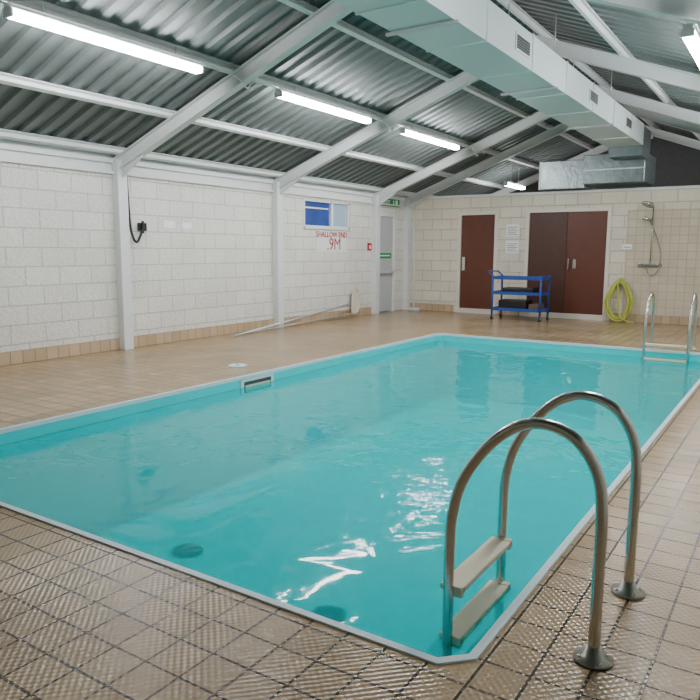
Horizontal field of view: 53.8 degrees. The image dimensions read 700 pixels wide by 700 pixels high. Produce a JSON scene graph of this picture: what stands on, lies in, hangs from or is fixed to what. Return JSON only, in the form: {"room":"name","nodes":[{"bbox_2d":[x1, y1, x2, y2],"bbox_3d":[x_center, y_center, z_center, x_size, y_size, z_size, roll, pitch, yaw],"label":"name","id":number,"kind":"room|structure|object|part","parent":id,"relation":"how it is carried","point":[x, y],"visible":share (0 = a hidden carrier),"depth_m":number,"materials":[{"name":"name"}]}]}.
{"room":"indoor swimming pool","nodes":[
{"label":"indoor swimming pool","id":0,"kind":"room"},
{"bbox_2d":[0,161,403,352],"bbox_3d":[-2.689,-1.622,12.701,0.200,2.760,24.500,6,10,33],"label":"wall","id":1,"kind":"structure","parent":0,"point":[58,281],"depth_m":11.64,"materials":[{"name":"white brick"}]},
{"bbox_2d":[163,220,191,228],"bbox_3d":[-2.986,-2.174,11.963,0.006,0.120,0.640,6,10,33],"label":"notices","id":2,"kind":"object","parent":1,"relation":"attached to","point":[167,224],"visible":1,"depth_m":11.86,"materials":[{"name":"white paper"}]},
{"bbox_2d":[0,307,370,365],"bbox_3d":[-4.329,0.028,10.215,0.012,0.185,18.200,6,10,33],"label":"baseboard","id":3,"kind":"structure","parent":1,"relation":"attached to","point":[52,352],"depth_m":11.68,"materials":[{"name":"tile"}]},
{"bbox_2d":[0,138,407,206],"bbox_3d":[-2.618,-3.160,12.438,0.150,0.360,24.500,6,10,33],"label":"trim","id":4,"kind":"structure","parent":1,"relation":"attached to","point":[11,151],"depth_m":11.65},
{"bbox_2d":[303,198,351,230],"bbox_3d":[-0.524,-3.070,15.713,0.170,0.650,1.880,6,10,33],"label":"window","id":5,"kind":"structure","parent":1,"relation":"in","point":[330,227],"depth_m":15.73,"materials":[{"name":"blue glass"}]},
{"bbox_3d":[-0.739,-3.172,15.430,0.010,0.030,0.880,6,10,33],"label":"inner sash","id":6,"kind":"part","parent":5,"relation":"part of","materials":[{"name":"white plastic"}]},
{"bbox_3d":[-0.758,-3.048,15.448,0.010,0.520,1.000,6,10,33],"label":"pane","id":7,"kind":"part","parent":5,"relation":"part of","materials":[{"name":"blue glass"}]},
{"bbox_3d":[-0.271,-3.152,16.186,0.010,0.520,0.620,6,10,33],"label":"pane","id":8,"kind":"part","parent":5,"relation":"part of","materials":[{"name":"white glass"}]},
{"bbox_2d":[316,230,346,251],"bbox_3d":[-0.416,-2.509,15.889,0.014,0.490,1.240,6,10,33],"label":"sign","id":9,"kind":"object","parent":1,"relation":"attached to","point":[326,240],"visible":1,"depth_m":15.86,"materials":[{"name":"red"}]},
{"bbox_2d":[367,243,371,250],"bbox_3d":[0.489,-2.581,17.261,0.034,0.190,0.160,6,10,33],"label":"fire alarm call point","id":10,"kind":"object","parent":1,"relation":"attached to","point":[369,245],"visible":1,"depth_m":17.23,"materials":[{"name":"red plastic"}]},
{"bbox_2d":[380,213,395,310],"bbox_3d":[0.877,-2.270,18.061,0.170,2.550,0.960,6,10,33],"label":"door","id":11,"kind":"structure","parent":1,"relation":"in","point":[381,214],"depth_m":18.35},
{"bbox_2d":[379,216,392,311],"bbox_3d":[0.885,-2.244,18.060,0.050,2.460,0.820,6,10,33],"label":"door leaf","id":12,"kind":"structure","parent":11,"relation":"attached to","point":[386,223],"depth_m":18.11,"materials":[{"name":"white wood"}]},
{"bbox_2d":[380,253,390,258],"bbox_3d":[0.902,-2.458,18.001,0.006,0.140,0.690,6,10,33],"label":"label","id":13,"kind":"object","parent":12,"relation":"attached to","point":[381,257],"visible":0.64,"depth_m":18.03,"materials":[{"name":"green plastic"}]},
{"bbox_2d":[380,269,393,273],"bbox_3d":[0.939,-2.036,18.054,0.080,0.130,0.760,6,10,33],"label":"bar","id":14,"kind":"object","parent":12,"relation":"attached to","point":[392,270],"visible":0.64,"depth_m":18.11,"materials":[{"name":"silver metal"}]},
{"bbox_2d":[381,199,399,206],"bbox_3d":[1.048,-3.826,17.929,0.043,0.190,0.930,6,10,33],"label":"exit sign","id":15,"kind":"object","parent":1,"relation":"attached to","point":[389,201],"visible":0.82,"depth_m":17.98,"materials":[{"name":"green plastic"}]},
{"bbox_2d":[0,310,699,699],"bbox_3d":[1.729,0.196,9.923,10.900,0.001,24.700,6,10,33],"label":"floor","id":16,"kind":"structure","parent":0,"point":[82,618],"depth_m":3.15,"materials":[{"name":"tile"}]},
{"bbox_2d":[228,364,246,366],"bbox_3d":[-1.569,0.211,9.627,0.260,0.017,0.260,6,10,33],"label":"lid","id":17,"kind":"object","parent":16,"relation":"on","point":[230,365],"visible":1,"depth_m":9.58,"materials":[{"name":"white plastic"}]},
{"bbox_2d":[234,287,360,336],"bbox_3d":[-0.946,-0.895,14.865,0.121,0.716,4.836,5,9,30],"label":"pole","id":18,"kind":"object","parent":16,"relation":"on","point":[355,304],"visible":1,"depth_m":15.52,"materials":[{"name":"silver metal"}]},
{"bbox_2d":[0,333,699,664],"bbox_3d":[1.085,1.046,8.176,4.946,1.209,9.956,6,10,33],"label":"swimming pool","id":19,"kind":"object","parent":16,"relation":"in","point":[319,490],"visible":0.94,"depth_m":7.87,"materials":[{"name":"liquid"}]},
{"bbox_3d":[-1.213,0.437,9.032,0.020,0.185,0.650,6,10,33],"label":"skimmer frame","id":20,"kind":"part","parent":19,"relation":"part of","materials":[{"name":"white plastic"}]},
{"bbox_2d":[112,0,699,349],"bbox_3d":[0.730,-2.061,8.033,10.500,4.995,0.180,6,10,33],"label":"frame","id":21,"kind":"object","parent":16,"relation":"on","point":[332,12],"visible":1,"depth_m":9.59,"materials":[{"name":"white paint"}]},
{"bbox_2d":[127,176,146,242],"bbox_3d":[-3.449,-2.276,11.111,0.115,1.102,0.429,4,9,24],"label":"power cable","id":22,"kind":"object","parent":21,"relation":"attached to","point":[142,226],"visible":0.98,"depth_m":11.12,"materials":[{"name":"black plastic"}]},
{"bbox_2d":[0,1,484,155],"bbox_3d":[-1.919,-3.451,8.409,0.054,0.156,18.551,6,10,33],"label":"conduit","id":23,"kind":"object","parent":21,"relation":"attached to","point":[2,2],"visible":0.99,"depth_m":8.51,"materials":[{"name":"white metal"}]},
{"bbox_2d":[407,215,419,310],"bbox_3d":[1.770,-2.323,18.454,0.369,2.552,0.320,6,10,33],"label":"brush","id":24,"kind":"object","parent":16,"relation":"on","point":[408,308],"visible":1,"depth_m":18.50,"materials":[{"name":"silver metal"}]},
{"bbox_3d":[1.716,-2.371,18.513,0.038,2.475,0.326,0,8,-3],"label":"handle","id":25,"kind":"part","parent":24,"relation":"part of","materials":[{"name":"plastic"}]},
{"bbox_2d":[458,308,490,313],"bbox_3d":[3.293,-1.027,18.043,0.920,0.120,0.180,6,10,33],"label":"threshold","id":26,"kind":"object","parent":16,"relation":"on","point":[462,310],"visible":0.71,"depth_m":17.97,"materials":[{"name":"beige"}]},
{"bbox_2d":[272,35,699,327],"bbox_3d":[2.862,-2.515,11.267,10.500,4.995,0.180,6,10,33],"label":"frame","id":27,"kind":"object","parent":16,"relation":"on","point":[654,72],"visible":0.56,"depth_m":12.15,"materials":[{"name":"white paint"}]},
{"bbox_2d":[488,270,550,321],"bbox_3d":[3.961,-1.288,16.263,1.320,1.148,0.720,6,10,33],"label":"trolley","id":28,"kind":"object","parent":16,"relation":"on","point":[518,305],"visible":1,"depth_m":16.08,"materials":[{"name":"blue painted steel"},{"name":"black plastic"},{"name":"grey rubber"}]},
{"bbox_3d":[3.361,-1.305,16.294,0.046,0.930,0.046,2,8,10],"label":"leg","id":29,"kind":"part","parent":28,"relation":"part of","materials":[{"name":"blue metal"}]},
{"bbox_3d":[3.474,-1.833,16.507,0.153,0.142,0.650,6,10,33],"label":"push handle","id":30,"kind":"part","parent":28,"relation":"part of","materials":[{"name":"blue metal"}]},
{"bbox_3d":[3.689,-1.375,16.791,0.046,0.930,0.046,-5,10,-34],"label":"leg","id":31,"kind":"part","parent":28,"relation":"part of","materials":[{"name":"blue metal"}]},
{"bbox_2d":[498,299,531,308],"bbox_3d":[3.909,-1.072,16.327,0.680,0.235,0.440,6,10,33],"label":"tub","id":32,"kind":"object","parent":28,"relation":"in","point":[503,303],"depth_m":16.14,"materials":[{"name":"black plastic"}]},
{"bbox_2d":[493,306,547,312],"bbox_3d":[4.005,-0.966,16.279,1.170,0.070,0.620,6,10,33],"label":"shelf","id":33,"kind":"object","parent":28,"relation":"attached to","point":[536,309],"depth_m":16.01,"materials":[{"name":"blue metal"}]},
{"bbox_2d":[493,290,548,295],"bbox_3d":[4.007,-1.342,16.225,1.170,0.070,0.620,6,10,33],"label":"shelf","id":34,"kind":"object","parent":28,"relation":"attached to","point":[503,292],"depth_m":15.98,"materials":[{"name":"blue metal"}]},
{"bbox_2d":[494,276,549,280],"bbox_3d":[4.009,-1.688,16.175,1.170,0.070,0.620,6,10,33],"label":"shelf","id":35,"kind":"object","parent":28,"relation":"attached to","point":[539,278],"depth_m":15.97,"materials":[{"name":"blue metal"}]},
{"bbox_2d":[528,303,543,309],"bbox_3d":[4.331,-0.994,16.048,0.240,0.165,0.420,6,10,33],"label":"tub","id":36,"kind":"object","parent":28,"relation":"in","point":[530,305],"depth_m":15.90,"materials":[{"name":"brown"}]},
{"bbox_3d":[4.324,-1.210,15.672,0.046,0.930,0.046,-5,10,-34],"label":"leg","id":37,"kind":"part","parent":28,"relation":"part of","materials":[{"name":"blue metal"}]},
{"bbox_3d":[4.652,-1.280,16.170,0.046,0.930,0.046,2,8,10],"label":"leg","id":38,"kind":"part","parent":28,"relation":"part of","materials":[{"name":"blue metal"}]},
{"bbox_2d":[371,84,699,313],"bbox_3d":[4.995,-2.970,14.500,10.500,4.995,0.180,6,10,33],"label":"frame","id":39,"kind":"object","parent":16,"relation":"on","point":[691,116],"visible":0.81,"depth_m":15.71,"materials":[{"name":"white paint"}]},
{"bbox_2d":[439,390,644,670],"bbox_3d":[0.887,1.190,3.170,0.755,1.948,0.800,6,10,33],"label":"pool ladder","id":40,"kind":"object","parent":16,"relation":"on","point":[455,630],"visible":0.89,"depth_m":3.13,"materials":[{"name":"silver metal"}]},
{"bbox_3d":[0.700,1.227,2.907,0.679,1.948,0.047,6,10,33],"label":"hand rail","id":41,"kind":"part","parent":40,"relation":"part of","materials":[{"name":"silver metal"}]},
{"bbox_3d":[1.055,1.151,3.446,0.679,1.948,0.047,6,10,33],"label":"hand rail","id":42,"kind":"part","parent":40,"relation":"part of","materials":[{"name":"silver metal"}]},
{"bbox_2d":[402,102,699,309],"bbox_3d":[5.897,-3.163,15.868,10.500,4.995,0.180,6,10,33],"label":"frame","id":43,"kind":"object","parent":16,"relation":"on","point":[413,200],"visible":0.7,"depth_m":17.35,"materials":[{"name":"white paint"}]},
{"bbox_2d":[525,312,601,320],"bbox_3d":[5.197,-0.840,16.813,1.850,0.120,0.180,6,10,33],"label":"threshold","id":44,"kind":"object","parent":16,"relation":"on","point":[532,314],"visible":0.86,"depth_m":16.68,"materials":[{"name":"beige"}]},
{"bbox_2d":[604,278,633,322],"bbox_3d":[6.236,-1.155,15.874,0.718,1.016,0.252,8,11,42],"label":"garden hose","id":45,"kind":"object","parent":16,"relation":"on","point":[630,301],"visible":1,"depth_m":15.86,"materials":[{"name":"yellow plastic"}]},
{"bbox_2d":[638,292,697,410],"bbox_3d":[5.255,0.030,11.383,0.800,1.948,0.755,6,10,33],"label":"pool ladder","id":46,"kind":"object","parent":16,"relation":"on","point":[695,296],"visible":0.99,"depth_m":11.21,"materials":[{"name":"silver metal"}]},
{"bbox_3d":[4.976,0.004,11.548,0.047,1.948,0.679,6,10,33],"label":"hand rail","id":47,"kind":"part","parent":46,"relation":"part of","materials":[{"name":"silver metal"}]},
{"bbox_3d":[5.521,0.058,11.197,0.047,1.948,0.679,6,10,33],"label":"hand rail","id":48,"kind":"part","parent":46,"relation":"part of","materials":[{"name":"silver metal"}]},
{"bbox_2d":[0,0,699,195],"bbox_3d":[1.814,-3.850,9.439,11.136,2.156,24.935,6,10,33],"label":"ceiling","id":49,"kind":"structure","parent":0,"point":[335,63],"depth_m":10.07,"materials":[{"name":"grey metal"}]},
{"bbox_2d":[0,128,432,196],"bbox_3d":[-2.486,-3.312,12.330,0.103,0.124,24.500,6,10,33],"label":"beam","id":50,"kind":"structure","parent":49,"relation":"attached to","point":[4,134],"depth_m":11.57,"materials":[{"name":"white metal"}]},
{"bbox_2d":[0,72,506,188],"bbox_3d":[-1.530,-3.647,11.652,0.103,0.124,24.500,6,10,33],"label":"beam","id":51,"kind":"structure","parent":49,"relation":"attached to","point":[5,78],"depth_m":10.03,"materials":[{"name":"white metal"}]},
{"bbox_2d":[0,0,538,169],"bbox_3d":[-0.489,-4.011,10.914,0.103,0.124,24.500,6,10,33],"label":"beam","id":52,"kind":"structure","parent":49,"relation":"attached to","point":[50,8],"depth_m":8.83,"materials":[{"name":"white metal"}]},
{"bbox_2d":[2,1,203,74],"bbox_3d":[-2.586,-3.450,7.642,0.136,0.230,2.550,6,10,33],"label":"fluorescent light","id":53,"kind":"object","parent":52,"relation":"hanging from","point":[9,12],"visible":0.86,"depth_m":7.38,"materials":[{"name":"white paint"}]},
{"bbox_2d":[275,86,371,123],"bbox_3d":[-0.358,-3.926,11.021,0.136,0.230,2.500,6,10,33],"label":"fluorescent light","id":54,"kind":"object","parent":52,"relation":"hanging from","point":[280,94],"visible":0.91,"depth_m":10.81,"materials":[{"name":"white paint"}]},
{"bbox_2d":[399,124,459,149],"bbox_3d":[1.665,-4.357,14.089,0.136,0.230,2.500,6,10,33],"label":"fluorescent light","id":55,"kind":"object","parent":52,"relation":"hanging from","point":[402,131],"visible":0.9,"depth_m":13.88,"materials":[{"name":"white paint"}]},
{"bbox_2d":[278,0,594,149],"bbox_3d":[0.619,-4.399,10.129,0.103,0.124,24.500,6,10,33],"label":"roof purlin","id":56,"kind":"structure","parent":49,"relation":"attached to","point":[300,5],"depth_m":10.54,"materials":[{"name":"white paint"}]},
{"bbox_2d":[503,166,524,189],"bbox_3d":[4.566,-4.777,19.112,0.136,0.558,1.400,6,10,33],"label":"fluorescent light","id":57,"kind":"object","parent":49,"relation":"hanging from","point":[506,183],"visible":1,"depth_m":18.99,"materials":[{"name":"white paint"}]},
{"bbox_2d":[507,183,524,189],"bbox_3d":[4.565,-4.539,19.146,0.130,0.070,1.340,6,10,33],"label":"diffuser","id":58,"kind":"object","parent":57,"relation":"attached to","point":[514,185],"depth_m":19.16,"materials":[{"name":"white"}]},
{"bbox_2d":[497,0,660,128],"bbox_3d":[1.976,-4.725,9.189,0.103,0.124,24.500,6,10,33],"label":"roof purlin","id":59,"kind":"structure","parent":49,"relation":"attached to","point":[515,9],"depth_m":10.70,"materials":[{"name":"white paint"}]},
{"bbox_2d":[333,0,643,147],"bbox_3d":[0.681,-3.749,6.682,0.800,1.201,18.700,6,10,33],"label":"ventilation duct","id":60,"kind":"object","parent":59,"relation":"hanging from","point":[477,37],"visible":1,"depth_m":8.17,"materials":[{"name":"grey metal"}]},
{"bbox_3d":[2.045,-3.599,8.156,0.015,0.200,0.500,6,10,33],"label":"grille frame","id":61,"kind":"part","parent":60,"relation":"part of","materials":[{"name":"white metal"}]},
{"bbox_3d":[2.735,-4.204,9.184,0.014,0.491,0.016,6,10,33],"label":"hanger rod","id":62,"kind":"part","parent":60,"relation":"part of","materials":[{"name":"silver metal"}]},
{"bbox_3d":[3.849,-3.984,10.892,0.015,0.200,0.500,6,10,33],"label":"grille frame","id":63,"kind":"part","parent":60,"relation":"part of","materials":[{"name":"white metal"}]},
{"bbox_2d":[538,126,655,191],"bbox_3d":[5.566,-4.300,15.812,2.440,1.140,1.910,6,10,33],"label":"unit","id":64,"kind":"object","parent":60,"relation":"attached to","point":[625,166],"visible":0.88,"depth_m":15.46,"materials":[{"name":"metal"}]},
{"bbox_3d":[5.270,-4.288,13.048,0.015,0.200,0.500,6,10,33],"label":"grille frame","id":65,"kind":"part","parent":60,"relation":"part of","materials":[{"name":"white metal"}]},
{"bbox_2d":[568,0,699,139],"bbox_3d":[2.995,-4.166,8.595,0.103,0.124,24.500,6,10,33],"label":"roof purlin","id":66,"kind":"structure","parent":49,"relation":"attached to","point":[584,9],"depth_m":9.44,"materials":[{"name":"white paint"}]},
{"bbox_2d":[689,22,699,34],"bbox_3d":[4.097,-3.561,7.953,0.103,0.124,24.500,6,10,33],"label":"roof purlin","id":67,"kind":"structure","parent":49,"relation":"attached to","point":[697,26],"depth_m":7.40,"materials":[{"name":"white paint"}]},
{"bbox_2d":[680,23,699,67],"bbox_3d":[4.146,-3.479,8.114,0.136,0.222,2.500,6,10,33],"label":"fluorescent light","id":68,"kind":"object","parent":67,"relation":"hanging from","point":[689,33],"visible":0.94,"depth_m":7.24,"materials":[{"name":"white paint"}]},
{"bbox_2d":[683,31,699,67],"bbox_3d":[4.146,-3.407,8.124,0.130,0.070,2.440,6,10,33],"label":"diffuser","id":69,"kind":"object","parent":68,"relation":"attached to","point":[691,38],"depth_m":7.36,"materials":[{"name":"white plastic"}]},
{"bbox_2d":[410,188,699,320],"bbox_3d":[5.978,-2.194,16.142,10.500,3.000,0.164,6,10,33],"label":"wall","id":70,"kind":"structure","parent":0,"point":[436,220],"depth_m":15.92,"materials":[{"name":"beige brick"}]},
{"bbox_2d":[456,211,498,313],"bbox_3d":[3.307,-2.256,17.878,1.080,2.600,0.150,6,10,33],"label":"door","id":71,"kind":"structure","parent":70,"relation":"in","point":[495,213],"depth_m":17.84,"materials":[{"name":"beige"}]},
{"bbox_2d":[460,215,494,308],"bbox_3d":[3.299,-2.272,17.863,0.912,2.396,0.040,6,10,33],"label":"door leaf","id":72,"kind":"structure","parent":71,"relation":"attached to","point":[477,242],"depth_m":17.85,"materials":[{"name":"brown wood"}]},
{"bbox_2d":[462,257,464,269],"bbox_3d":[2.968,-2.258,18.055,0.080,0.350,0.008,6,10,33],"label":"plate","id":73,"kind":"object","parent":72,"relation":"attached to","point":[463,258],"visible":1,"depth_m":18.05,"materials":[{"name":"silver metal"}]},
{"bbox_2d":[410,303,699,325],"bbox_3d":[5.930,-0.792,16.281,10.500,0.185,0.012,6,10,33],"label":"baseboard","id":74,"kind":"structure","parent":70,"relation":"attached to","point":[676,320],"depth_m":15.88,"materials":[{"name":"tile"}]},
{"bbox_2d":[426,185,699,198],"bbox_3d":[5.987,-3.679,15.929,10.500,0.060,0.200,6,10,33],"label":"trim","id":75,"kind":"structure","parent":70,"relation":"attached to","point":[691,186],"depth_m":16.31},
{"bbox_2d":[522,207,611,320],"bbox_3d":[5.201,-2.076,16.630,2.010,2.620,0.192,6,10,33],"label":"door","id":76,"kind":"structure","parent":70,"relation":"in","point":[609,209],"depth_m":16.27,"materials":[{"name":"beige wood"}]},
{"bbox_2d":[527,212,567,312],"bbox_3d":[4.817,-2.133,16.882,0.917,2.416,0.040,6,10,33],"label":"door leaf","id":77,"kind":"structure","parent":76,"relation":"attached to","point":[548,231],"depth_m":16.82,"materials":[{"name":"brown wood"}]},
{"bbox_2d":[563,211,607,314],"bbox_3d":[5.591,-2.057,16.382,0.917,2.416,0.040,6,10,33],"label":"door leaf","id":78,"kind":"structure","parent":76,"relation":"attached to","point":[587,231],"depth_m":16.36,"materials":[{"name":"brown wood"}]},
{"bbox_2d":[572,259,575,268],"bbox_3d":[5.362,-2.057,16.504,0.080,0.220,0.008,6,10,33],"label":"plate","id":79,"kind":"object","parent":78,"relation":"attached to","point":[574,260],"visible":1,"depth_m":16.50,"materials":[{"name":"silver metal"}]},
{"bbox_2d":[505,224,631,252],"bbox_3d":[5.170,-2.669,16.501,3.000,0.710,0.008,6,10,33],"label":"notices","id":80,"kind":"object","parent":70,"relation":"attached to","point":[512,246],"depth_m":17.20,"materials":[{"name":"white paper"}]},
{"bbox_2d":[638,201,661,275],"bbox_3d":[6.675,-2.470,15.330,0.500,1.634,0.364,6,10,33],"label":"shower","id":81,"kind":"object","parent":70,"relation":"attached to","point":[644,203],"visible":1,"depth_m":15.37,"materials":[{"name":"silver metal"}]},
{"bbox_3d":[6.748,-2.547,15.430,0.026,1.290,0.026,2,8,10],"label":"riser rail","id":82,"kind":"part","parent":81,"relation":"part of","materials":[{"name":"silver metal"}]},
{"bbox_3d":[7.590,-1.891,15.031,3.050,2.365,0.014,6,10,33],"label":"shower panel","id":83,"kind":"part","parent":70,"relation":"part of","materials":[{"name":"tile"}]},
{"bbox_2d":[512,129,699,192],"bbox_3d":[8.521,-3.824,19.834,10.900,5.200,0.100,6,10,33],"label":"wall","id":84,"kind":"structure","parent":0,"point":[677,164],"depth_m":19.26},
{"bbox_3d":[6.271,-0.910,6.893,0.200,3.100,24.500,6,10,33],"label":"wall","id":85,"kind":"structure","parent":0,"visible":0},
{"bbox_2d":[492,125,699,193],"bbox_3d":[8.009,-4.948,18.868,10.500,2.294,0.130,6,10,33],"label":"frame","id":86,"kind":"object","parent":85,"relation":"attached to","point":[655,132],"visible":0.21,"depth_m":18.70,"materials":[{"name":"white paint"}]},
{"bbox_3d":[8.014,-5.881,18.734,0.400,0.310,0.024,6,10,33],"label":"ridge plate","id":87,"kind":"part","parent":86,"relation":"part of","materials":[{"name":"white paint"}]}
]}

